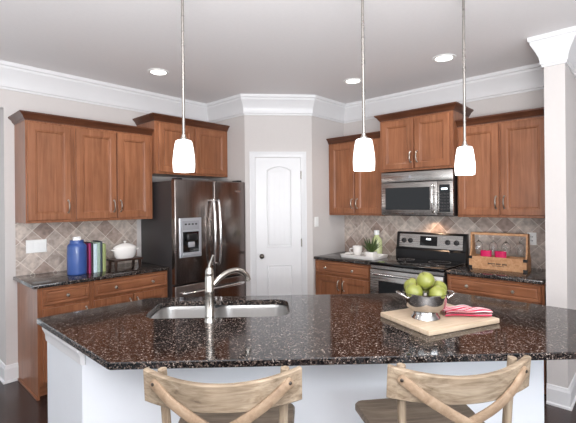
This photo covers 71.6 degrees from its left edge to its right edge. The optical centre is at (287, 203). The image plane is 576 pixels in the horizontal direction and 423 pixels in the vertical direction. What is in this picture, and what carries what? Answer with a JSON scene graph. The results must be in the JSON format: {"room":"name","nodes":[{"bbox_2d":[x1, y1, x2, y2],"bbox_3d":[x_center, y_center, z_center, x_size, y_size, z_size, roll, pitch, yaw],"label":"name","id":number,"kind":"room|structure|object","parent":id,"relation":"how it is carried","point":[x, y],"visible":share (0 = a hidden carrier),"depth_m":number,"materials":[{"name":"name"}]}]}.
{"room":"kitchen","nodes":[
{"label":"kitchen","id":0,"kind":"room"},
{"bbox_2d":[0,89,208,364],"bbox_3d":[-3.394,0.181,2.896,0.608,2.771,6.430,-1,0,43],"label":"wall","id":1,"kind":"structure","parent":0,"point":[14,260],"depth_m":3.60,"materials":[{"name":"beige paint"}]},
{"bbox_2d":[0,359,18,384],"bbox_3d":[-2.635,1.484,3.688,0.626,0.150,0.122,-1,0,43],"label":"baseboard","id":2,"kind":"structure","parent":1,"relation":"attached to","point":[8,373],"depth_m":3.49,"materials":[{"name":"white paint"}]},
{"bbox_2d":[26,239,46,253],"bbox_3d":[-2.288,0.390,3.632,0.009,0.118,0.165,-1,0,43],"label":"light switch","id":3,"kind":"object","parent":1,"relation":"attached to","point":[32,246],"visible":1,"depth_m":3.63,"materials":[{"name":"white plastic"}]},
{"bbox_2d":[8,110,75,223],"bbox_3d":[-2.160,-0.295,3.512,0.386,0.924,0.423,-1,0,43],"label":"upper cabinet","id":4,"kind":"object","parent":1,"relation":"attached to","point":[44,143],"visible":1,"depth_m":3.41,"materials":[{"name":"brown wood"}]},
{"bbox_2d":[15,219,136,275],"bbox_3d":[-2.024,0.396,3.930,0.008,0.485,1.115,-1,0,43],"label":"backsplash","id":5,"kind":"structure","parent":1,"relation":"attached to","point":[58,235],"depth_m":3.78,"materials":[{"name":"tile"}]},
{"bbox_2d":[74,118,153,221],"bbox_3d":[-1.760,-0.299,3.943,0.386,0.924,0.752,-1,0,43],"label":"upper cabinet","id":6,"kind":"object","parent":1,"relation":"attached to","point":[113,161],"visible":1,"depth_m":3.79,"materials":[{"name":"brown wood"}]},
{"bbox_2d":[133,113,229,178],"bbox_3d":[-1.186,-0.613,4.535,0.428,0.611,0.993,-1,0,43],"label":"upper cabinet","id":7,"kind":"object","parent":1,"relation":"attached to","point":[209,140],"visible":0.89,"depth_m":4.41,"materials":[{"name":"brown wood"}]},
{"bbox_2d":[0,26,575,123],"bbox_3d":[-1.179,-1.115,3.368,9.522,0.221,3.080,-1,0,-18],"label":"trim","id":8,"kind":"structure","parent":1,"relation":"attached to","point":[557,47],"depth_m":4.14,"materials":[{"name":"white paint"}]},
{"bbox_2d":[209,115,344,295],"bbox_3d":[-0.137,0.150,5.153,1.315,2.771,1.325,-1,0,43],"label":"wall","id":9,"kind":"structure","parent":0,"point":[246,134],"depth_m":4.64,"materials":[{"name":"beige paint"}]},
{"bbox_2d":[249,152,307,295],"bbox_3d":[-0.104,0.469,4.571,0.658,2.132,0.073,-1,0,-5],"label":"door","id":10,"kind":"structure","parent":9,"relation":"in","point":[278,222],"depth_m":4.59,"materials":[{"name":"white paint"}]},
{"bbox_2d":[314,217,318,226],"bbox_3d":[0.338,0.216,4.691,0.009,0.115,0.072,-1,0,43],"label":"light switch","id":11,"kind":"object","parent":9,"relation":"attached to","point":[316,219],"visible":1,"depth_m":4.69,"materials":[{"name":"white plastic"}]},
{"bbox_2d":[0,0,575,103],"bbox_3d":[-0.217,-1.285,1.690,9.400,0.100,9.000,-1,0,43],"label":"ceiling","id":12,"kind":"structure","parent":0,"point":[232,47],"depth_m":3.03,"materials":[{"name":"paint"}]},
{"bbox_2d":[147,68,168,75],"bbox_3d":[-1.209,-1.222,3.723,0.198,0.008,0.198,-1,0,43],"label":"recessed light","id":13,"kind":"object","parent":12,"relation":"in","point":[155,71],"visible":1,"depth_m":3.71,"materials":[{"name":"white plastic"}]},
{"bbox_2d":[173,0,194,172],"bbox_3d":[-0.552,-0.699,2.100,0.116,1.066,0.116,-1,0,43],"label":"pendant light","id":14,"kind":"object","parent":12,"relation":"hanging from","point":[183,154],"visible":1,"depth_m":2.07,"materials":[{"name":"white glass"}]},
{"bbox_2d":[343,78,361,83],"bbox_3d":[0.660,-1.239,4.054,0.198,0.008,0.198,-1,0,43],"label":"recessed light","id":15,"kind":"object","parent":12,"relation":"in","point":[350,80],"visible":0.98,"depth_m":4.05,"materials":[{"name":"white plastic"}]},
{"bbox_2d":[353,0,374,170],"bbox_3d":[0.395,-0.707,2.100,0.116,1.068,0.116,-1,0,43],"label":"pendant light","id":16,"kind":"object","parent":12,"relation":"hanging from","point":[363,156],"visible":1,"depth_m":2.07,"materials":[{"name":"frosted white glass"},{"name":"brushed nickel"}]},
{"bbox_2d":[432,54,455,62],"bbox_3d":[1.341,-1.246,3.431,0.198,0.008,0.198,-1,0,43],"label":"recessed light","id":17,"kind":"object","parent":12,"relation":"in","point":[441,58],"visible":1,"depth_m":3.43,"materials":[{"name":"white plastic"}]},
{"bbox_2d":[454,0,475,175],"bbox_3d":[1.038,-0.707,2.352,0.116,1.079,0.116,-1,0,43],"label":"pendant light","id":18,"kind":"object","parent":12,"relation":"hanging from","point":[465,164],"visible":1,"depth_m":2.34,"materials":[{"name":"white frosted glass"},{"name":"brushed nickel"}]},
{"bbox_2d":[0,381,575,422],"bbox_3d":[-0.190,1.586,1.690,9.400,0.100,9.000,-1,0,43],"label":"floor","id":19,"kind":"structure","parent":0,"point":[17,405],"depth_m":2.99,"materials":[{"name":"brown wood"}]},
{"bbox_2d":[17,281,90,400],"bbox_3d":[-2.026,1.111,3.463,0.628,0.884,0.418,-1,0,43],"label":"base cabinet","id":20,"kind":"object","parent":19,"relation":"on","point":[32,304],"visible":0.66,"depth_m":3.26,"materials":[{"name":"brown wood"}]},
{"bbox_2d":[91,270,167,308],"bbox_3d":[-1.635,1.108,3.885,0.628,0.884,0.730,-1,0,43],"label":"base cabinet","id":21,"kind":"object","parent":19,"relation":"on","point":[106,292],"visible":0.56,"depth_m":3.66,"materials":[{"name":"brown wood"}]},
{"bbox_2d":[13,262,168,288],"bbox_3d":[-1.793,0.652,3.728,0.600,0.031,1.177,-1,0,43],"label":"countertop","id":22,"kind":"structure","parent":21,"relation":"on","point":[58,278],"depth_m":3.52,"materials":[{"name":"brown stone"}]},
{"bbox_2d":[67,237,86,275],"bbox_3d":[-1.900,0.469,3.594,0.160,0.337,0.160,-1,0,43],"label":"canister","id":23,"kind":"object","parent":22,"relation":"on","point":[76,249],"visible":1,"depth_m":3.53,"materials":[{"name":"blue ceramic"}]},
{"bbox_2d":[84,242,90,272],"bbox_3d":[-1.866,0.502,3.696,0.170,0.270,0.021,-1,0,43],"label":"book","id":24,"kind":"object","parent":22,"relation":"on","point":[87,244],"visible":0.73,"depth_m":3.64,"materials":[{"name":"paper"}]},
{"bbox_2d":[85,242,93,272],"bbox_3d":[-1.855,0.499,3.715,0.180,0.276,0.019,-1,0,43],"label":"book","id":25,"kind":"object","parent":22,"relation":"on","point":[92,262],"visible":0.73,"depth_m":3.65,"materials":[{"name":"black paper"}]},
{"bbox_2d":[93,243,96,272],"bbox_3d":[-1.837,0.505,3.735,0.180,0.262,0.033,-1,0,43],"label":"book","id":26,"kind":"object","parent":22,"relation":"on","point":[94,244],"visible":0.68,"depth_m":3.67,"materials":[{"name":"paper"}]},
{"bbox_2d":[93,242,100,271],"bbox_3d":[-1.812,0.500,3.754,0.170,0.272,0.027,-1,0,43],"label":"book","id":27,"kind":"object","parent":22,"relation":"on","point":[97,243],"visible":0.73,"depth_m":3.69,"materials":[{"name":"teal paper"}]},
{"bbox_2d":[93,240,102,271],"bbox_3d":[-1.800,0.495,3.775,0.180,0.282,0.019,-1,0,43],"label":"book","id":28,"kind":"object","parent":22,"relation":"on","point":[101,248],"visible":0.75,"depth_m":3.71,"materials":[{"name":"paper"}]},
{"bbox_2d":[102,243,105,270],"bbox_3d":[-1.779,0.507,3.790,0.170,0.258,0.029,-1,0,43],"label":"book","id":29,"kind":"object","parent":22,"relation":"on","point":[103,244],"visible":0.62,"depth_m":3.73,"materials":[{"name":"green paper"}]},
{"bbox_2d":[107,256,142,269],"bbox_3d":[-1.608,0.586,3.937,0.170,0.096,0.290,-1,0,43],"label":"wooden stand","id":30,"kind":"object","parent":22,"relation":"on","point":[134,258],"visible":0.94,"depth_m":3.89,"materials":[{"name":"brown wood"}]},
{"bbox_2d":[110,241,138,258],"bbox_3d":[-1.609,0.453,3.937,0.159,0.170,0.284,-1,0,43],"label":"tureen","id":31,"kind":"object","parent":30,"relation":"on","point":[124,250],"visible":1,"depth_m":3.87,"materials":[{"name":"white ceramic"}]},
{"bbox_2d":[113,247,136,258],"bbox_3d":[-1.609,0.489,3.937,0.155,0.098,0.228,-1,0,43],"label":"bowl","id":32,"kind":"object","parent":31,"relation":"on","point":[119,252],"depth_m":3.87,"materials":[{"name":"white ceramic"}]},
{"bbox_2d":[141,178,245,296],"bbox_3d":[-1.012,0.645,4.430,0.770,1.798,0.912,-1,0,43],"label":"refrigerator","id":33,"kind":"object","parent":19,"relation":"on","point":[193,221],"visible":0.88,"depth_m":4.13,"materials":[{"name":"grey metal"}]},
{"bbox_2d":[143,366,301,422],"bbox_3d":[-0.207,1.036,1.494,0.515,1.004,0.540,-1,0,0],"label":"counter stool","id":34,"kind":"object","parent":19,"relation":"on","point":[269,399],"visible":1,"depth_m":1.25,"materials":[{"name":"brown wood"}]},
{"bbox_2d":[42,305,543,422],"bbox_3d":[0.079,1.092,2.265,2.827,0.883,0.806,-1,0,-2],"label":"kitchen island","id":35,"kind":"object","parent":19,"relation":"on","point":[80,389],"visible":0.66,"depth_m":1.89,"materials":[{"name":"white paint"}]},
{"bbox_2d":[37,292,575,369],"bbox_3d":[0.218,0.632,2.153,3.196,0.031,1.109,-1,0,-2],"label":"island countertop","id":36,"kind":"structure","parent":35,"relation":"on","point":[326,329],"depth_m":1.87,"materials":[{"name":"brown stone"}]},
{"bbox_2d":[150,304,287,318],"bbox_3d":[-0.398,0.757,2.371,0.816,0.200,0.404,-1,0,-2],"label":"double sink","id":37,"kind":"object","parent":36,"relation":"in","point":[265,310],"visible":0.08,"depth_m":2.55,"materials":[{"name":"metal"}]},
{"bbox_2d":[204,255,250,323],"bbox_3d":[-0.321,0.445,2.159,0.280,0.355,0.061,-1,0,-33],"label":"faucet","id":38,"kind":"object","parent":36,"relation":"on","point":[210,282],"visible":1,"depth_m":2.08,"materials":[{"name":"silver metal"}]},
{"bbox_2d":[381,303,498,335],"bbox_3d":[0.787,0.598,2.093,0.470,0.026,0.360,-1,0,-24],"label":"cutting board","id":39,"kind":"object","parent":36,"relation":"on","point":[446,324],"visible":0.69,"depth_m":1.98,"materials":[{"name":"brown wood"}]},
{"bbox_2d":[396,288,454,320],"bbox_3d":[0.707,0.519,2.054,0.257,0.134,0.230,-1,0,-40],"label":"colander","id":40,"kind":"object","parent":39,"relation":"on","point":[425,307],"visible":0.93,"depth_m":1.98,"materials":[{"name":"metal"}]},
{"bbox_2d":[404,278,416,288],"bbox_3d":[0.655,0.435,2.109,0.085,0.082,0.085,-1,0,-22],"label":"apple","id":41,"kind":"object","parent":40,"relation":"in","point":[407,282],"visible":0.51,"depth_m":2.09,"materials":[{"name":"green food"}]},
{"bbox_2d":[405,283,422,296],"bbox_3d":[0.640,0.443,2.027,0.085,0.087,0.085,-1,0,-19],"label":"apple","id":42,"kind":"object","parent":40,"relation":"in","point":[412,288],"visible":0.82,"depth_m":2.00,"materials":[{"name":"green food"}]},
{"bbox_2d":[416,272,434,288],"bbox_3d":[0.709,0.393,2.057,0.090,0.092,0.090,-1,0,30],"label":"apple","id":43,"kind":"object","parent":40,"relation":"in","point":[426,280],"visible":0.94,"depth_m":2.02,"materials":[{"name":"green food"}]},
{"bbox_2d":[402,288,448,313],"bbox_3d":[0.707,0.505,2.054,0.230,0.107,0.230,-1,0,0],"label":"bowl","id":44,"kind":"object","parent":40,"relation":"on","point":[420,304],"depth_m":1.97,"materials":[{"name":"metal"}]},
{"bbox_2d":[429,285,445,298],"bbox_3d":[0.748,0.452,1.996,0.086,0.082,0.084,-1,0,-29],"label":"apple","id":45,"kind":"object","parent":40,"relation":"in","point":[437,290],"visible":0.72,"depth_m":1.97,"materials":[{"name":"green food"}]},
{"bbox_2d":[430,279,446,290],"bbox_3d":[0.783,0.442,2.077,0.086,0.084,0.084,-1,0,-21],"label":"apple","id":46,"kind":"object","parent":40,"relation":"in","point":[439,283],"visible":0.45,"depth_m":2.05,"materials":[{"name":"green food"}]},
{"bbox_2d":[442,305,492,315],"bbox_3d":[0.934,0.561,2.104,0.256,0.038,0.142,-1,0,5],"label":"dish towel","id":47,"kind":"object","parent":39,"relation":"on","point":[465,310],"visible":0.89,"depth_m":2.07,"materials":[{"name":"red fabric"}]},
{"bbox_2d":[315,259,370,294],"bbox_3d":[0.782,1.085,4.611,0.754,0.884,0.650,-1,0,43],"label":"base cabinet","id":48,"kind":"object","parent":19,"relation":"on","point":[332,277],"visible":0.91,"depth_m":4.40,"materials":[{"name":"brown wood"}]},
{"bbox_2d":[314,251,394,264],"bbox_3d":[0.790,0.627,4.619,0.757,0.031,0.636,-1,0,43],"label":"countertop","id":49,"kind":"structure","parent":48,"relation":"on","point":[336,257],"depth_m":4.45,"materials":[{"name":"brown stone"}]},
{"bbox_2d":[340,252,387,260],"bbox_3d":[0.858,0.589,4.508,0.475,0.045,0.320,-1,0,43],"label":"serving tray","id":50,"kind":"object","parent":49,"relation":"on","point":[346,254],"visible":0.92,"depth_m":4.41,"materials":[{"name":"white ceramic"}]},
{"bbox_2d":[361,236,380,256],"bbox_3d":[0.917,0.483,4.407,0.230,0.237,0.223,-1,0,43],"label":"potted succulent","id":51,"kind":"object","parent":50,"relation":"on","point":[371,248],"visible":0.98,"depth_m":4.39,"materials":[{"name":"green plant"}]},
{"bbox_2d":[365,251,376,256],"bbox_3d":[0.921,0.568,4.415,0.100,0.068,0.100,-1,0,43],"label":"pot","id":52,"kind":"object","parent":51,"relation":"on","point":[368,253],"depth_m":4.38,"materials":[{"name":"white ceramic"}]},
{"bbox_2d":[371,230,381,253],"bbox_3d":[1.032,0.461,4.638,0.126,0.297,0.126,-1,0,43],"label":"soap bottle","id":53,"kind":"object","parent":50,"relation":"in","point":[376,232],"visible":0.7,"depth_m":4.59,"materials":[{"name":"green plastic"}]},
{"bbox_3d":[0.799,0.595,4.583,0.156,0.016,0.156,-1,0,43],"label":"saucer","id":54,"kind":"object","parent":50,"relation":"on","visible":0},
{"bbox_2d":[349,245,361,254],"bbox_3d":[0.791,0.539,4.590,0.134,0.101,0.114,-1,0,43],"label":"mug","id":55,"kind":"object","parent":54,"relation":"on","point":[357,249],"visible":0.98,"depth_m":4.54,"materials":[{"name":"white ceramic"}]},
{"bbox_2d":[370,231,468,293],"bbox_3d":[1.323,0.920,4.064,0.762,1.203,0.723,-1,0,43],"label":"stove","id":56,"kind":"object","parent":19,"relation":"on","point":[417,253],"visible":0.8,"depth_m":4.07,"materials":[{"name":"silver metal"}]},
{"bbox_2d":[370,256,464,271],"bbox_3d":[1.312,0.609,4.056,0.762,0.029,0.560,-1,0,43],"label":"cooktop","id":57,"kind":"object","parent":56,"relation":"in","point":[403,263],"depth_m":3.99,"materials":[{"name":"glass"}]},
{"bbox_2d":[355,355,530,422],"bbox_3d":[0.557,1.029,1.534,0.515,1.004,0.540,-1,0,-8],"label":"counter stool","id":58,"kind":"object","parent":19,"relation":"on","point":[412,396],"visible":1,"depth_m":1.29,"materials":[{"name":"brown wood"}]},
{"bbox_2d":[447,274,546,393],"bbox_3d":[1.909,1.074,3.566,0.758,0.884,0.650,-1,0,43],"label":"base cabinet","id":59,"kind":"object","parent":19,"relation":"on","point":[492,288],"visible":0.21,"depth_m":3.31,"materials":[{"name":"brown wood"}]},
{"bbox_2d":[446,263,545,284],"bbox_3d":[1.915,0.616,3.576,0.752,0.031,0.636,-1,0,43],"label":"countertop","id":60,"kind":"structure","parent":59,"relation":"on","point":[535,276],"depth_m":3.41,"materials":[{"name":"brown stone"}]},
{"bbox_2d":[469,232,530,272],"bbox_3d":[1.929,0.436,3.645,0.479,0.330,0.167,-1,0,43],"label":"crate","id":61,"kind":"object","parent":60,"relation":"on","point":[510,263],"visible":0.99,"depth_m":3.58,"materials":[{"name":"brown wood"}]},
{"bbox_2d":[474,235,482,251],"bbox_3d":[1.798,0.364,3.767,0.076,0.192,0.076,-1,0,43],"label":"wine glass","id":62,"kind":"object","parent":61,"relation":"hanging from","point":[478,246],"visible":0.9,"depth_m":3.74,"materials":[{"name":"white"}]},
{"bbox_2d":[480,250,491,256],"bbox_3d":[1.825,0.508,3.677,0.094,0.155,0.044,-1,0,43],"label":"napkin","id":63,"kind":"object","parent":61,"relation":"in","point":[487,253],"visible":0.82,"depth_m":3.66,"materials":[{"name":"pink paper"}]},
{"bbox_2d":[489,232,497,253],"bbox_3d":[1.894,0.363,3.678,0.076,0.192,0.076,-1,0,43],"label":"wine glass","id":64,"kind":"object","parent":61,"relation":"hanging from","point":[493,246],"visible":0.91,"depth_m":3.65,"materials":[{"name":"white"}]},
{"bbox_2d":[495,251,505,257],"bbox_3d":[1.915,0.507,3.594,0.094,0.155,0.044,-1,0,43],"label":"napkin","id":65,"kind":"object","parent":61,"relation":"in","point":[499,254],"visible":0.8,"depth_m":3.58,"materials":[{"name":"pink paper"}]},
{"bbox_2d":[501,233,510,253],"bbox_3d":[1.971,0.362,3.607,0.076,0.192,0.076,-1,0,43],"label":"wine glass","id":66,"kind":"object","parent":61,"relation":"hanging from","point":[506,247],"visible":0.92,"depth_m":3.58,"materials":[{"name":"white"}]},
{"bbox_2d":[515,233,524,254],"bbox_3d":[2.051,0.361,3.532,0.076,0.192,0.076,-1,0,43],"label":"wine glass","id":67,"kind":"object","parent":61,"relation":"hanging from","point":[519,248],"visible":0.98,"depth_m":3.51,"materials":[{"name":"white"}]},
{"bbox_2d":[344,89,545,268],"bbox_3d":[1.654,0.133,4.356,2.500,2.771,0.158,-1,0,43],"label":"wall","id":68,"kind":"structure","parent":0,"point":[357,227],"depth_m":4.06,"materials":[{"name":"beige paint"}]},
{"bbox_2d":[326,131,387,215],"bbox_3d":[0.870,-0.324,4.719,0.756,0.924,0.386,-1,0,43],"label":"upper cabinet","id":69,"kind":"object","parent":68,"relation":"attached to","point":[351,192],"visible":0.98,"depth_m":4.63,"materials":[{"name":"brown wood"}]},
{"bbox_2d":[374,101,472,172],"bbox_3d":[1.401,-0.639,4.163,0.872,0.608,0.476,-1,0,43],"label":"upper cabinet","id":70,"kind":"object","parent":68,"relation":"attached to","point":[424,138],"visible":0.98,"depth_m":3.97,"materials":[{"name":"brown wood"}]},
{"bbox_2d":[381,169,457,215],"bbox_3d":[1.399,-0.099,4.159,0.758,0.452,0.474,-1,0,43],"label":"microwave","id":71,"kind":"object","parent":70,"relation":"attached to","point":[430,192],"visible":0.99,"depth_m":3.99,"materials":[{"name":"silver metal"}]},
{"bbox_2d":[344,215,545,268],"bbox_3d":[1.577,0.364,4.327,2.316,0.590,0.008,-1,0,43],"label":"backsplash","id":72,"kind":"structure","parent":68,"relation":"attached to","point":[357,227],"depth_m":4.19,"materials":[{"name":"tile"}]},
{"bbox_2d":[455,107,544,217],"bbox_3d":[1.996,-0.335,3.674,0.756,0.924,0.386,-1,0,43],"label":"upper cabinet","id":73,"kind":"object","parent":68,"relation":"attached to","point":[508,181],"visible":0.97,"depth_m":3.53,"materials":[{"name":"brown wood"}]},
{"bbox_2d":[527,232,536,244],"bbox_3d":[2.254,0.327,3.687,0.072,0.115,0.010,-1,0,43],"label":"power outlet","id":74,"kind":"object","parent":68,"relation":"attached to","point":[533,236],"visible":0.9,"depth_m":3.68,"materials":[{"name":"white plastic"}]},
{"bbox_2d":[544,63,575,387],"bbox_3d":[2.700,0.123,3.740,0.133,2.771,2.045,-1,0,43],"label":"wall","id":75,"kind":"structure","parent":0,"point":[559,82],"depth_m":3.00,"materials":[{"name":"beige paint"}]},
{"bbox_2d":[546,373,575,410],"bbox_3d":[2.714,1.433,3.721,0.159,0.150,2.071,-1,0,43],"label":"baseboard","id":76,"kind":"structure","parent":75,"relation":"attached to","point":[557,396],"depth_m":2.98,"materials":[{"name":"white paint"}]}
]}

